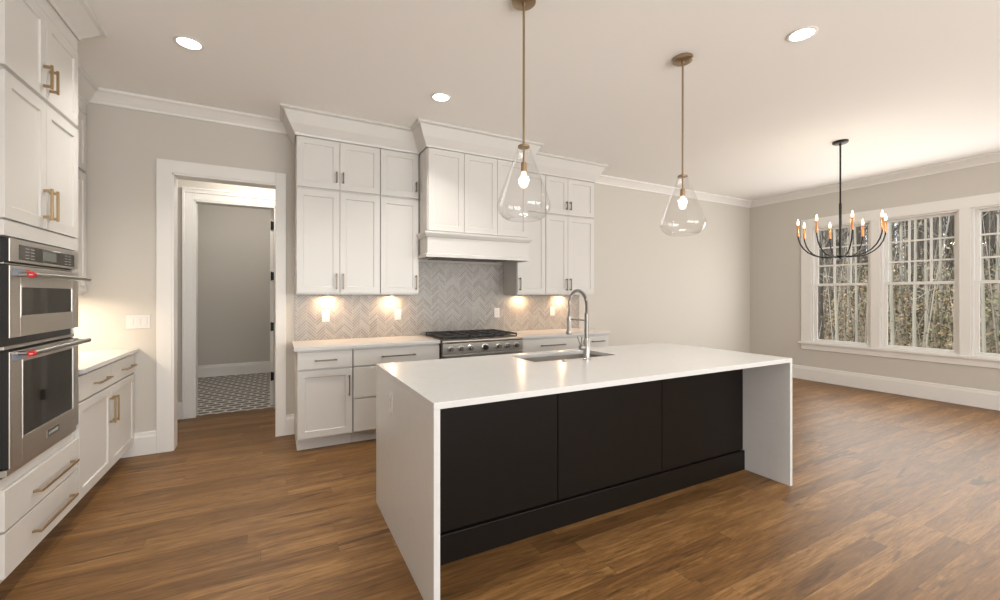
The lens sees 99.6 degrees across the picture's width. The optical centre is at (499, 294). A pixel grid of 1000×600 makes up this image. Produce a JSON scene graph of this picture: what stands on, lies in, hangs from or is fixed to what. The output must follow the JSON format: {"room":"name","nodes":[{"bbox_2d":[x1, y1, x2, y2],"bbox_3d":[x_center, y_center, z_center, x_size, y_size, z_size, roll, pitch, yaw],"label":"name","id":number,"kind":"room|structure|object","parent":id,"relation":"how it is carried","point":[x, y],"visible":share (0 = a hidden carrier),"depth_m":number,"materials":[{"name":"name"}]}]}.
{"room":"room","nodes":[
{"label":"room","id":0,"kind":"room"},
{"bbox_2d":[177,179,274,401],"bbox_3d":[-3.176,-0.157,4.920,2.500,3.050,0.130,0,0,-28],"label":"wall","id":1,"kind":"structure","parent":0,"point":[185,183],"depth_m":4.66,"materials":[{"name":"grey paint"}]},
{"bbox_2d":[177,401,181,419],"bbox_3d":[-3.814,1.270,4.498,0.697,0.195,0.018,0,0,-28],"label":"baseboard","id":2,"kind":"structure","parent":1,"relation":"attached to","point":[179,404],"depth_m":4.64,"materials":[{"name":"white paint"}]},
{"bbox_2d":[182,186,274,418],"bbox_3d":[-3.083,0.087,4.950,1.019,2.562,0.164,0,0,-28],"label":"trim","id":3,"kind":"structure","parent":1,"relation":"attached to","point":[191,197],"depth_m":4.69,"materials":[{"name":"white paint"}]},
{"bbox_2d":[198,204,269,365],"bbox_3d":[-3.611,-0.157,5.739,2.500,3.050,3.975,0,0,-28],"label":"wall","id":4,"kind":"structure","parent":0,"point":[234,242],"depth_m":7.24,"materials":[{"name":"grey paint"}]},
{"bbox_2d":[198,361,269,377],"bbox_3d":[-4.444,1.270,7.311,2.220,0.195,0.018,0,0,-28],"label":"baseboard","id":5,"kind":"structure","parent":4,"relation":"attached to","point":[249,367],"depth_m":7.24,"materials":[{"name":"white paint"}]},
{"bbox_2d":[270,210,273,405],"bbox_3d":[-2.987,0.158,5.539,0.042,2.400,0.815,0,0,-28],"label":"door","id":6,"kind":"structure","parent":4,"relation":"in","point":[271,211],"depth_m":5.19,"materials":[{"name":"white paint"}]},
{"bbox_2d":[73,102,749,433],"bbox_3d":[0.383,-0.157,5.529,9.600,3.050,0.140,0,0,-28],"label":"wall","id":7,"kind":"structure","parent":0,"point":[672,274],"depth_m":4.17,"materials":[{"name":"grey paint"}]},
{"bbox_2d":[73,170,85,293],"bbox_3d":[-3.223,-0.498,2.879,0.341,0.987,1.155,0,0,-28],"label":"upper cabinet","id":8,"kind":"object","parent":7,"relation":"attached to","point":[81,271],"visible":0.11,"depth_m":3.38,"materials":[{"name":"grey paint"}]},
{"bbox_2d":[73,97,85,171],"bbox_3d":[-3.223,-1.272,2.879,0.341,0.559,1.156,0,0,-28],"label":"upper cabinet","id":9,"kind":"object","parent":7,"relation":"attached to","point":[81,127],"visible":0.11,"depth_m":3.38,"materials":[{"name":"grey paint"}]},
{"bbox_2d":[120,430,155,457],"bbox_3d":[-3.309,1.270,3.481,0.757,0.195,0.018,0,0,-28],"label":"baseboard","id":10,"kind":"structure","parent":7,"relation":"attached to","point":[144,442],"depth_m":3.61,"materials":[{"name":"white paint"}]},
{"bbox_2d":[126,315,149,328],"bbox_3d":[-3.087,0.227,3.604,0.164,0.117,0.008,0,0,-28],"label":"switch plate","id":11,"kind":"object","parent":7,"relation":"attached to","point":[132,321],"visible":1,"depth_m":3.60,"materials":[{"name":"white plastic"}]},
{"bbox_2d":[88,87,286,133],"bbox_3d":[-2.682,-1.629,3.770,1.525,0.104,0.095,0,0,-28],"label":"trim","id":12,"kind":"structure","parent":7,"relation":"attached to","point":[103,96],"depth_m":3.72,"materials":[{"name":"white paint"}]},
{"bbox_2d":[156,158,285,452],"bbox_3d":[-2.564,0.093,3.953,1.001,2.550,0.162,0,0,-28],"label":"trim","id":13,"kind":"structure","parent":7,"relation":"attached to","point":[168,172],"depth_m":3.73,"materials":[{"name":"white paint"}]},
{"bbox_2d":[286,414,293,434],"bbox_3d":[-2.058,1.270,4.145,0.072,0.195,0.018,0,0,-28],"label":"baseboard","id":14,"kind":"structure","parent":7,"relation":"attached to","point":[289,418],"depth_m":4.14,"materials":[{"name":"white paint"}]},
{"bbox_2d":[295,187,379,294],"bbox_3d":[-1.602,-0.498,4.180,0.756,0.987,0.382,0,0,-28],"label":"upper cabinet","id":15,"kind":"object","parent":7,"relation":"attached to","point":[337,234],"visible":1,"depth_m":4.03,"materials":[{"name":"grey paint"}]},
{"bbox_2d":[295,135,379,195],"bbox_3d":[-1.602,-1.230,4.180,0.756,0.475,0.382,0,0,-28],"label":"upper cabinet","id":16,"kind":"object","parent":7,"relation":"attached to","point":[320,164],"visible":0.97,"depth_m":4.03,"materials":[{"name":"grey paint"}]},
{"bbox_2d":[380,196,417,294],"bbox_3d":[-1.092,-0.498,4.450,0.394,0.987,0.382,0,0,-28],"label":"upper cabinet","id":17,"kind":"object","parent":7,"relation":"attached to","point":[398,217],"visible":0.92,"depth_m":4.32,"materials":[{"name":"grey paint"}]},
{"bbox_2d":[380,149,417,199],"bbox_3d":[-1.092,-1.230,4.450,0.394,0.475,0.382,0,0,-28],"label":"upper cabinet","id":18,"kind":"object","parent":7,"relation":"attached to","point":[398,170],"visible":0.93,"depth_m":4.32,"materials":[{"name":"grey paint"}]},
{"bbox_2d":[295,262,578,340],"bbox_3d":[-0.468,0.038,4.993,3.527,0.830,0.008,0,0,-28],"label":"backsplash","id":19,"kind":"structure","parent":7,"relation":"attached to","point":[451,296],"depth_m":4.87,"materials":[{"name":"grey tile"}]},
{"bbox_2d":[322,310,328,321],"bbox_3d":[-1.771,0.213,4.292,0.072,0.117,0.008,0,0,-28],"label":"wall outlet","id":20,"kind":"object","parent":19,"relation":"attached to","point":[325,313],"visible":1,"depth_m":4.29,"materials":[{"name":"white plastic"}]},
{"bbox_2d":[394,309,400,319],"bbox_3d":[-1.121,0.213,4.636,0.072,0.117,0.008,0,0,-28],"label":"wall outlet","id":21,"kind":"object","parent":19,"relation":"attached to","point":[397,312],"visible":1,"depth_m":4.63,"materials":[{"name":"white plastic"}]},
{"bbox_2d":[494,308,499,317],"bbox_3d":[-0.038,0.218,5.211,0.072,0.117,0.008,0,0,-28],"label":"wall outlet","id":22,"kind":"object","parent":19,"relation":"attached to","point":[496,310],"visible":1,"depth_m":5.21,"materials":[{"name":"white plastic"}]},
{"bbox_2d":[550,307,554,315],"bbox_3d":[0.695,0.213,5.600,0.072,0.117,0.008,0,0,-28],"label":"wall outlet","id":23,"kind":"object","parent":19,"relation":"attached to","point":[552,309],"visible":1,"depth_m":5.60,"materials":[{"name":"white plastic"}]},
{"bbox_2d":[280,103,608,182],"bbox_3d":[-0.307,-1.574,4.671,3.765,0.214,0.730,0,0,-28],"label":"trim","id":24,"kind":"structure","parent":7,"relation":"attached to","point":[297,120],"depth_m":4.23,"materials":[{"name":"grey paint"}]},
{"bbox_2d":[418,147,527,237],"bbox_3d":[-0.340,-1.050,4.722,1.174,0.836,0.606,0,0,-28],"label":"upper cabinet","id":25,"kind":"object","parent":7,"relation":"attached to","point":[458,192],"visible":0.88,"depth_m":4.42,"materials":[{"name":"grey paint"}]},
{"bbox_2d":[416,231,532,263],"bbox_3d":[-0.333,-0.505,4.708,1.244,0.250,0.638,0,0,-28],"label":"range hood","id":26,"kind":"object","parent":7,"relation":"attached to","point":[432,245],"visible":0.91,"depth_m":4.43,"materials":[{"name":"grey paint"}]},
{"bbox_2d":[503,212,544,294],"bbox_3d":[0.309,-0.498,5.193,0.402,0.987,0.382,0,0,-28],"label":"upper cabinet","id":27,"kind":"object","parent":7,"relation":"attached to","point":[522,278],"visible":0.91,"depth_m":5.09,"materials":[{"name":"grey paint"}]},
{"bbox_2d":[528,172,544,213],"bbox_3d":[0.309,-1.230,5.193,0.402,0.475,0.382,0,0,-28],"label":"upper cabinet","id":28,"kind":"object","parent":7,"relation":"attached to","point":[536,184],"visible":0.22,"depth_m":5.10,"materials":[{"name":"grey paint"}]},
{"bbox_2d":[545,214,593,294],"bbox_3d":[0.823,-0.498,5.466,0.758,0.987,0.382,0,0,-28],"label":"upper cabinet","id":29,"kind":"object","parent":7,"relation":"attached to","point":[569,241],"visible":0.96,"depth_m":5.31,"materials":[{"name":"grey paint"}]},
{"bbox_2d":[545,175,593,218],"bbox_3d":[0.823,-1.230,5.466,0.758,0.475,0.382,0,0,-28],"label":"upper cabinet","id":30,"kind":"object","parent":7,"relation":"attached to","point":[563,196],"visible":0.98,"depth_m":5.31,"materials":[{"name":"grey paint"}]},
{"bbox_2d":[0,372,999,599],"bbox_3d":[1.405,1.418,3.604,9.600,0.100,12.450,0,0,-28],"label":"floor","id":31,"kind":"structure","parent":0,"point":[890,496],"depth_m":2.48,"materials":[{"name":"brown wood"}]},
{"bbox_2d":[0,0,79,582],"bbox_3d":[-2.630,-0.097,2.087,0.645,2.930,0.793,0,0,-28],"label":"tall cabinet","id":32,"kind":"object","parent":31,"relation":"on","point":[39,55],"visible":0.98,"depth_m":2.14,"materials":[{"name":"grey paint"}]},
{"bbox_2d":[0,238,91,477],"bbox_3d":[-2.587,0.278,2.100,0.642,1.068,0.745,0,0,-28],"label":"wall oven","id":33,"kind":"object","parent":32,"relation":"in","point":[39,284],"visible":1,"depth_m":2.08,"materials":[{"name":"silver metal"}]},
{"bbox_2d":[48,0,106,104],"bbox_3d":[-2.844,-1.617,2.558,0.713,0.129,2.085,0,0,-28],"label":"trim","id":34,"kind":"structure","parent":32,"relation":"attached to","point":[77,15],"depth_m":2.52,"materials":[{"name":"grey paint"}]},
{"bbox_2d":[73,354,136,501],"bbox_3d":[-3.088,0.926,2.951,0.645,0.884,1.155,0,0,-28],"label":"base cabinet","id":35,"kind":"object","parent":31,"relation":"on","point":[104,431],"visible":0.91,"depth_m":2.97,"materials":[{"name":"grey paint"}]},
{"bbox_2d":[78,348,137,373],"bbox_3d":[-3.096,0.469,2.948,0.632,0.029,1.158,0,0,-28],"label":"countertop","id":36,"kind":"structure","parent":35,"relation":"on","point":[90,360],"depth_m":3.09,"materials":[{"name":"white stone"}]},
{"bbox_2d":[295,348,351,450],"bbox_3d":[-1.674,0.926,3.988,0.455,0.884,0.652,0,0,-28],"label":"base cabinet","id":37,"kind":"object","parent":31,"relation":"on","point":[323,378],"visible":0.98,"depth_m":3.74,"materials":[{"name":"grey paint"}]},
{"bbox_2d":[292,335,440,351],"bbox_3d":[-1.322,0.469,4.189,1.317,0.029,0.628,0,0,-28],"label":"countertop","id":38,"kind":"structure","parent":37,"relation":"on","point":[308,345],"depth_m":4.04,"materials":[{"name":"white stone"}]},
{"bbox_2d":[351,343,438,441],"bbox_3d":[-1.104,0.926,4.291,0.831,0.884,0.652,0,0,-28],"label":"base cabinet","id":39,"kind":"object","parent":31,"relation":"on","point":[364,360],"visible":0.34,"depth_m":3.92,"materials":[{"name":"grey paint"}]},
{"bbox_2d":[422,329,522,358],"bbox_3d":[-0.296,0.890,4.658,0.922,0.955,0.743,0,0,-28],"label":"gas range","id":40,"kind":"object","parent":31,"relation":"on","point":[484,342],"visible":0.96,"depth_m":4.43,"materials":[{"name":"silver metal"}]},
{"bbox_2d":[422,334,522,343],"bbox_3d":[-0.315,0.470,4.692,0.922,0.036,0.665,0,0,-28],"label":"cooktop","id":41,"kind":"object","parent":40,"relation":"in","point":[495,338],"depth_m":4.46,"materials":[{"name":"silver metal"}]},
{"bbox_2d":[439,342,520,358],"bbox_3d":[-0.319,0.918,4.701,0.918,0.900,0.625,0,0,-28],"label":"control panel","id":42,"kind":"object","parent":40,"relation":"in","point":[441,355],"depth_m":4.27,"materials":[{"name":"silver metal"}]},
{"bbox_2d":[521,336,580,352],"bbox_3d":[0.469,0.926,5.126,0.849,0.884,0.652,0,0,-28],"label":"base cabinet","id":43,"kind":"object","parent":31,"relation":"on","point":[564,342],"visible":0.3,"depth_m":4.86,"materials":[{"name":"grey paint"}]},
{"bbox_2d":[510,328,610,338],"bbox_3d":[0.661,0.469,5.241,1.304,0.029,0.628,0,0,-28],"label":"countertop","id":44,"kind":"structure","parent":43,"relation":"on","point":[525,334],"depth_m":5.12,"materials":[{"name":"white stone"}]},
{"bbox_2d":[440,369,744,565],"bbox_3d":[0.566,0.926,3.055,2.634,0.884,0.814,0,0,-28],"label":"kitchen island","id":45,"kind":"object","parent":31,"relation":"on","point":[514,470],"visible":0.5,"depth_m":2.54,"materials":[{"name":"black paint"}]},
{"bbox_2d":[376,342,791,599],"bbox_3d":[0.642,0.911,2.912,2.693,0.914,1.151,0,0,-28],"label":"island countertop","id":46,"kind":"structure","parent":45,"relation":"on","point":[407,440],"depth_m":2.48,"materials":[{"name":"white stone"}]},
{"bbox_2d":[389,391,392,414],"bbox_3d":[-0.624,0.616,2.414,0.008,0.117,0.072,0,0,-28],"label":"wall outlet","id":47,"kind":"object","parent":46,"relation":"attached to","point":[390,393],"visible":1,"depth_m":2.40,"materials":[{"name":"white plastic"}]},
{"bbox_2d":[523,354,599,361],"bbox_3d":[0.481,0.594,3.182,0.777,0.217,0.380,0,0,-28],"label":"sink","id":48,"kind":"object","parent":46,"relation":"in","point":[573,356],"visible":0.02,"depth_m":3.37,"materials":[{"name":"silver metal"}]},
{"bbox_2d":[566,289,590,359],"bbox_3d":[0.538,0.206,3.050,0.117,0.496,0.250,0,0,-28],"label":"faucet","id":49,"kind":"object","parent":46,"relation":"on","point":[585,347],"visible":1,"depth_m":2.97,"materials":[{"name":"silver metal"}]},
{"bbox_2d":[580,334,608,347],"bbox_3d":[1.034,0.926,5.425,0.423,0.884,0.652,0,0,-28],"label":"base cabinet","id":50,"kind":"object","parent":31,"relation":"on","point":[599,340],"visible":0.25,"depth_m":5.19,"materials":[{"name":"grey paint"}]},
{"bbox_2d":[77,0,999,199],"bbox_3d":[1.405,-1.742,3.604,9.600,0.120,12.450,0,0,-28],"label":"ceiling","id":51,"kind":"structure","parent":0,"point":[909,84],"depth_m":3.19,"materials":[{"name":"white paint"}]},
{"bbox_2d":[173,35,204,50],"bbox_3d":[-2.075,-1.678,2.819,0.170,0.006,0.170,0,0,-28],"label":"recessed light","id":52,"kind":"object","parent":51,"relation":"in","point":[186,42],"visible":1,"depth_m":2.81,"materials":[{"name":"white paint"}]},
{"bbox_2d":[431,92,450,101],"bbox_3d":[-0.501,-1.678,3.589,0.170,0.006,0.170,0,0,-28],"label":"recessed light","id":53,"kind":"object","parent":51,"relation":"in","point":[439,96],"visible":1,"depth_m":3.58,"materials":[{"name":"white paint"}]},
{"bbox_2d":[498,0,541,219],"bbox_3d":[0.135,-1.054,2.398,0.305,1.254,0.305,0,0,-28],"label":"glass pendant","id":54,"kind":"object","parent":51,"relation":"hanging from","point":[522,5],"visible":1,"depth_m":2.39,"materials":[{"name":"gold metal"}]},
{"bbox_2d":[521,148,526,171],"bbox_3d":[0.135,-0.767,2.398,0.033,0.135,0.033,0,0,-28],"label":"socket","id":55,"kind":"object","parent":54,"relation":"attached to","point":[523,164],"depth_m":2.39,"materials":[{"name":"gold metal"}]},
{"bbox_2d":[665,53,692,208],"bbox_3d":[1.296,-1.054,2.997,0.305,1.254,0.305,0,0,-28],"label":"glass pendant","id":56,"kind":"object","parent":51,"relation":"hanging from","point":[682,59],"visible":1,"depth_m":2.99,"materials":[{"name":"gold metal"}]},
{"bbox_2d":[680,177,684,196],"bbox_3d":[1.296,-0.767,2.997,0.033,0.135,0.033,0,0,-28],"label":"socket","id":57,"kind":"object","parent":56,"relation":"attached to","point":[682,191],"depth_m":2.99,"materials":[{"name":"gold metal"}]},
{"bbox_2d":[786,26,817,41],"bbox_3d":[1.946,-1.678,2.723,0.170,0.006,0.170,0,0,-28],"label":"recessed light","id":58,"kind":"object","parent":51,"relation":"in","point":[803,33],"visible":1,"depth_m":2.72,"materials":[{"name":"white paint"}]},
{"bbox_2d":[797,139,886,259],"bbox_3d":[3.727,-1.034,4.626,0.738,1.294,0.738,0,0,-43],"label":"chandelier","id":59,"kind":"object","parent":51,"relation":"hanging from","point":[841,142],"visible":1,"depth_m":4.62,"materials":[{"name":"black metal"}]},
{"bbox_2d":[750,162,999,391],"bbox_3d":[6.496,-0.157,4.089,0.150,3.050,8.135,0,0,-28],"label":"wall","id":60,"kind":"structure","parent":0,"point":[775,248],"depth_m":6.67,"materials":[{"name":"grey paint"}]},
{"bbox_2d":[595,151,999,207],"bbox_3d":[4.710,-1.629,3.141,3.895,0.104,8.135,0,0,-28],"label":"trim","id":61,"kind":"structure","parent":60,"relation":"attached to","point":[990,158],"depth_m":6.23,"materials":[{"name":"white paint"}]},
{"bbox_2d":[812,221,870,346],"bbox_3d":[5.228,-0.160,6.458,0.130,1.825,0.763,0,0,-28],"label":"window","id":62,"kind":"structure","parent":60,"relation":"in","point":[815,247],"depth_m":6.55,"materials":[{"name":"white paint"}]},
{"bbox_2d":[792,364,999,410],"bbox_3d":[4.704,1.258,3.138,3.908,0.220,8.135,0,0,-28],"label":"baseboard","id":63,"kind":"structure","parent":60,"relation":"attached to","point":[987,399],"depth_m":5.75,"materials":[{"name":"white paint"}]},
{"bbox_2d":[798,341,999,368],"bbox_3d":[5.575,0.813,5.638,0.085,0.120,2.895,0,0,-28],"label":"trim","id":64,"kind":"structure","parent":60,"relation":"attached to","point":[987,362],"depth_m":5.71,"materials":[{"name":"white paint"}]},
{"bbox_2d":[801,192,999,355],"bbox_3d":[5.578,-0.232,5.639,0.020,1.970,2.835,0,0,-28],"label":"trim","id":65,"kind":"structure","parent":60,"relation":"attached to","point":[964,205],"depth_m":5.99,"materials":[{"name":"white paint"}]},
{"bbox_2d":[881,210,958,354],"bbox_3d":[5.641,-0.160,5.679,0.130,1.825,0.782,0,0,-28],"label":"window","id":66,"kind":"structure","parent":60,"relation":"in","point":[885,262],"depth_m":5.66,"materials":[{"name":"white paint"}]},
{"bbox_2d":[971,205,999,358],"bbox_3d":[6.056,-0.160,4.898,0.130,1.825,0.782,0,0,-28],"label":"window","id":67,"kind":"structure","parent":60,"relation":"in","point":[976,234],"depth_m":5.20,"materials":[{"name":"white paint"}]},
{"label":"outside","id":68,"kind":"structure","parent":0,"visible":0},
{"bbox_2d":[825,286,999,352],"bbox_3d":[21.565,0.562,29.553,50.000,3.413,60.000,0,0,-28],"label":"ground","id":69,"kind":"structure","parent":68,"point":[902,343],"depth_m":14.05,"materials":[{"name":"brown soil"}]},
{"bbox_2d":[819,228,849,340],"bbox_3d":[9.145,-2.034,11.382,1.369,8.263,1.324,0,0,-28],"label":"sapling","id":70,"kind":"object","parent":69,"relation":"on","point":[834,287],"visible":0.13,"depth_m":11.46,"materials":[{"name":"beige plant"}]},
{"bbox_2d":[837,231,849,340],"bbox_3d":[11.668,-1.546,14.285,0.804,6.371,1.403,0,0,-28],"label":"sapling","id":71,"kind":"object","parent":69,"relation":"on","point":[848,261],"visible":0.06,"depth_m":14.17,"materials":[{"name":"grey plant"}]},
{"bbox_2d":[823,229,866,337],"bbox_3d":[12.773,-4.268,16.573,2.584,12.079,3.088,0,0,40],"label":"bare tree","id":72,"kind":"object","parent":69,"relation":"on","point":[826,231],"visible":0.06,"depth_m":16.31,"materials":[{"name":"grey plant"}]},
{"bbox_2d":[838,227,866,341],"bbox_3d":[9.613,-1.306,11.543,0.694,6.681,1.613,0,0,34],"label":"sapling","id":73,"kind":"object","parent":69,"relation":"on","point":[855,238],"visible":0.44,"depth_m":11.50,"materials":[{"name":"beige plant"}]},
{"bbox_2d":[839,227,865,316],"bbox_3d":[18.257,-4.516,22.851,2.351,11.579,4.044,0,0,23],"label":"bare tree","id":74,"kind":"object","parent":69,"relation":"on","point":[842,270],"visible":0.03,"depth_m":22.58,"materials":[{"name":"grey plant"}]},
{"bbox_2d":[818,221,904,338],"bbox_3d":[10.099,-3.894,13.007,2.583,11.391,3.732,0,0,15],"label":"bare tree","id":75,"kind":"object","parent":69,"relation":"on","point":[820,289],"visible":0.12,"depth_m":13.04,"materials":[{"name":"grey plant"}]},
{"bbox_2d":[860,237,867,300],"bbox_3d":[20.375,-4.616,23.906,2.360,11.302,2.705,0,0,-28],"label":"bare tree","id":76,"kind":"object","parent":69,"relation":"on","point":[861,237],"visible":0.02,"depth_m":23.62,"materials":[{"name":"grey plant"}]},
{"bbox_2d":[842,223,907,326],"bbox_3d":[15.179,-4.139,17.944,3.017,11.139,2.794,0,0,-28],"label":"bare tree","id":77,"kind":"object","parent":69,"relation":"on","point":[857,232],"visible":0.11,"depth_m":17.96,"materials":[{"name":"grey plant"}]},
{"bbox_2d":[855,222,912,344],"bbox_3d":[10.209,-1.359,11.073,1.188,6.860,1.064,0,0,-8],"label":"sapling","id":78,"kind":"object","parent":69,"relation":"on","point":[892,331],"visible":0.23,"depth_m":10.87,"materials":[{"name":"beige plant"}]},
{"bbox_2d":[897,221,907,317],"bbox_3d":[17.409,-2.659,18.503,1.553,7.675,0.870,0,0,1],"label":"sapling","id":79,"kind":"object","parent":69,"relation":"on","point":[904,221],"visible":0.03,"depth_m":18.14,"materials":[{"name":"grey plant"}]},
{"bbox_2d":[823,212,985,292],"bbox_3d":[27.380,-7.460,30.459,15.295,16.642,61.625,0,0,-28],"label":"woods","id":80,"kind":"object","parent":69,"relation":"on","point":[983,213],"visible":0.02,"depth_m":26.82,"materials":[{"name":"grey plant"}]},
{"bbox_2d":[892,220,923,340],"bbox_3d":[13.248,-1.956,13.910,1.763,7.124,0.917,0,0,-28],"label":"sapling","id":81,"kind":"object","parent":69,"relation":"on","point":[901,226],"visible":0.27,"depth_m":13.80,"materials":[{"name":"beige plant"}]},
{"bbox_2d":[818,215,999,353],"bbox_3d":[15.618,-0.161,22.115,23.041,8.066,46.332,0,0,-28],"label":"undergrowth","id":82,"kind":"object","parent":69,"relation":"on","point":[942,296],"visible":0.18,"depth_m":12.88,"materials":[{"name":"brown plant"}]},
{"bbox_2d":[818,210,999,353],"bbox_3d":[17.161,-1.432,20.093,25.604,7.076,12.506,0,0,-42],"label":"thicket","id":83,"kind":"object","parent":69,"relation":"on","point":[841,304],"visible":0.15,"depth_m":12.06,"materials":[{"name":"plant"}]},
{"bbox_2d":[895,218,935,347],"bbox_3d":[11.210,-1.830,11.461,1.121,7.525,1.232,0,0,-13],"label":"sapling","id":84,"kind":"object","parent":69,"relation":"on","point":[925,220],"visible":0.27,"depth_m":11.08,"materials":[{"name":"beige plant"}]},
{"bbox_2d":[905,218,933,338],"bbox_3d":[14.574,-5.271,15.446,3.609,13.921,2.732,0,0,2],"label":"bare tree","id":85,"kind":"object","parent":69,"relation":"on","point":[919,220],"visible":0.05,"depth_m":14.83,"materials":[{"name":"grey plant"}]},
{"bbox_2d":[892,217,947,303],"bbox_3d":[20.747,-4.723,20.156,3.463,11.786,2.488,0,0,-3],"label":"bare tree","id":86,"kind":"object","parent":69,"relation":"on","point":[934,223],"visible":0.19,"depth_m":20.27,"materials":[{"name":"grey plant"}]},
{"bbox_2d":[912,219,948,346],"bbox_3d":[9.342,-1.394,9.338,0.966,7.137,1.874,0,0,31],"label":"sapling","id":87,"kind":"object","parent":69,"relation":"on","point":[914,330],"visible":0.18,"depth_m":9.33,"materials":[{"name":"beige plant"}]},
{"bbox_2d":[918,217,949,341],"bbox_3d":[14.016,-2.396,13.451,1.452,7.987,0.842,0,0,40],"label":"sapling","id":88,"kind":"object","parent":69,"relation":"on","point":[940,226],"visible":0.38,"depth_m":13.65,"materials":[{"name":"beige plant"}]},
{"bbox_2d":[942,215,953,328],"bbox_3d":[17.833,-4.760,16.108,3.664,12.337,2.912,0,0,10],"label":"bare tree","id":89,"kind":"object","parent":69,"relation":"on","point":[950,226],"visible":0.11,"depth_m":16.24,"materials":[{"name":"grey plant"}]},
{"bbox_2d":[927,210,996,317],"bbox_3d":[19.569,-4.288,17.581,2.395,10.654,3.381,0,0,23],"label":"bare tree","id":90,"kind":"object","parent":69,"relation":"on","point":[994,221],"visible":0.07,"depth_m":17.26,"materials":[{"name":"grey plant"}]},
{"bbox_2d":[980,211,988,352],"bbox_3d":[10.919,-2.313,9.632,1.641,8.843,0.572,0,0,-1],"label":"sapling","id":91,"kind":"object","parent":69,"relation":"on","point":[983,312],"visible":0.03,"depth_m":9.46,"materials":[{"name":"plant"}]},
{"bbox_2d":[980,258,995,339],"bbox_3d":[15.933,-5.751,14.294,3.501,14.768,3.050,0,0,34],"label":"bare tree","id":92,"kind":"object","parent":69,"relation":"on","point":[995,258],"visible":0.02,"depth_m":14.07,"materials":[{"name":"grey plant"}]},
{"bbox_2d":[982,227,999,341],"bbox_3d":[15.414,-5.489,13.146,3.228,14.134,2.794,0,0,-28],"label":"bare tree","id":93,"kind":"object","parent":69,"relation":"on","point":[991,243],"visible":0.09,"depth_m":13.00,"materials":[{"name":"grey plant"}]},
{"bbox_2d":[984,210,999,351],"bbox_3d":[12.982,-2.347,11.142,1.356,8.001,1.256,0,0,-28],"label":"sapling","id":94,"kind":"object","parent":69,"relation":"on","point":[998,222],"visible":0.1,"depth_m":11.20,"materials":[{"name":"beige plant"}]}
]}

